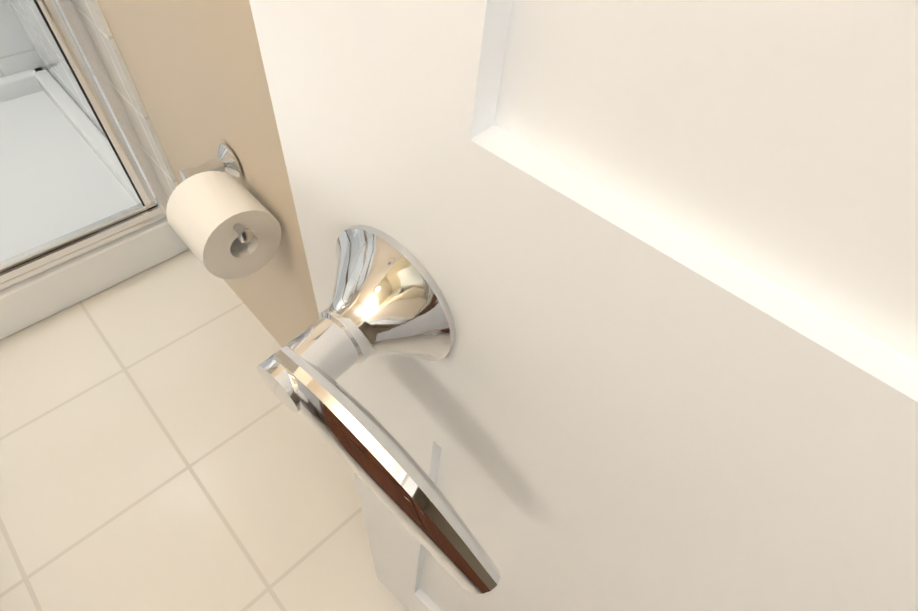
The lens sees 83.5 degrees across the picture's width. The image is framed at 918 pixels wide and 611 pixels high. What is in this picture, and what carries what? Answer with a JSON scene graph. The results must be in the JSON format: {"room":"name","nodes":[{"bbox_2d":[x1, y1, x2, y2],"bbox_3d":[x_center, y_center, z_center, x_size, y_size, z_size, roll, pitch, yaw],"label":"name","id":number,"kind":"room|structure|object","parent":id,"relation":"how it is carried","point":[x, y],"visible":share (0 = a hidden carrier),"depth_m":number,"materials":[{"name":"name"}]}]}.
{"room":"bathroom","nodes":[
{"label":"bathroom","id":0,"kind":"room"},
{"bbox_2d":[0,249,408,610],"bbox_3d":[-0.543,0.903,0.681,1.720,0.060,4.220,-36,64,-28],"label":"floor","id":1,"kind":"structure","parent":0,"point":[163,447],"depth_m":1.06,"materials":[{"name":"tile"}]},
{"bbox_2d":[0,67,188,339],"bbox_3d":[-1.496,-0.159,1.261,1.242,0.120,0.940,-36,64,-28],"label":"shower base","id":2,"kind":"object","parent":1,"relation":"on","point":[35,299],"visible":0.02,"depth_m":1.41,"materials":[{"name":"white ceramic"}]},
{"bbox_2d":[0,0,167,291],"bbox_3d":[-1.210,-0.391,0.282,1.504,1.768,0.073,-36,64,-28],"label":"shower door","id":3,"kind":"structure","parent":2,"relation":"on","point":[67,28],"depth_m":1.13,"materials":[{"name":"clear glass"}]},
{"bbox_2d":[97,0,318,346],"bbox_3d":[0.150,-0.265,0.059,0.100,2.450,4.220,-36,64,-28],"label":"wall","id":4,"kind":"structure","parent":0,"point":[196,69],"depth_m":0.72,"materials":[{"name":"beige paint"}]},
{"bbox_2d":[166,143,281,278],"bbox_3d":[-0.330,-0.121,0.718,0.118,0.117,0.177,-36,64,-28],"label":"toilet paper holder","id":5,"kind":"object","parent":4,"relation":"attached to","point":[223,225],"visible":0.98,"depth_m":0.68,"materials":[{"name":"white paper"}]},
{"bbox_2d":[249,0,917,610],"bbox_3d":[0.252,0.120,0.036,0.805,2.018,0.045,36,57,19],"label":"door","id":6,"kind":"structure","parent":4,"relation":"in","point":[665,252],"depth_m":0.13,"materials":[{"name":"white paint"}]},
{"bbox_2d":[257,225,499,593],"bbox_3d":[-0.023,0.035,0.192,0.064,0.078,0.136,-36,64,-28],"label":"door lever","id":7,"kind":"object","parent":6,"relation":"attached to","point":[388,298],"visible":1,"depth_m":0.18,"materials":[{"name":"silver metal"}]},
{"bbox_3d":[-1.852,-1.113,0.475,1.520,2.450,0.100,-36,64,-28],"label":"wall","id":8,"kind":"structure","parent":0,"visible":0},
{"bbox_2d":[0,4,35,77],"bbox_3d":[-1.831,-0.966,0.606,1.520,2.070,0.008,-36,64,-28],"label":"shower wall tile","id":9,"kind":"structure","parent":8,"relation":"attached to","point":[11,51],"depth_m":1.62,"materials":[{"name":"white tile"}]},
{"bbox_2d":[0,0,177,199],"bbox_3d":[-0.922,-1.029,0.753,0.008,2.070,1.050,-36,64,-28],"label":"shower wall tile","id":10,"kind":"structure","parent":8,"relation":"attached to","point":[93,18],"depth_m":1.13,"materials":[{"name":"white tile"}]}
]}

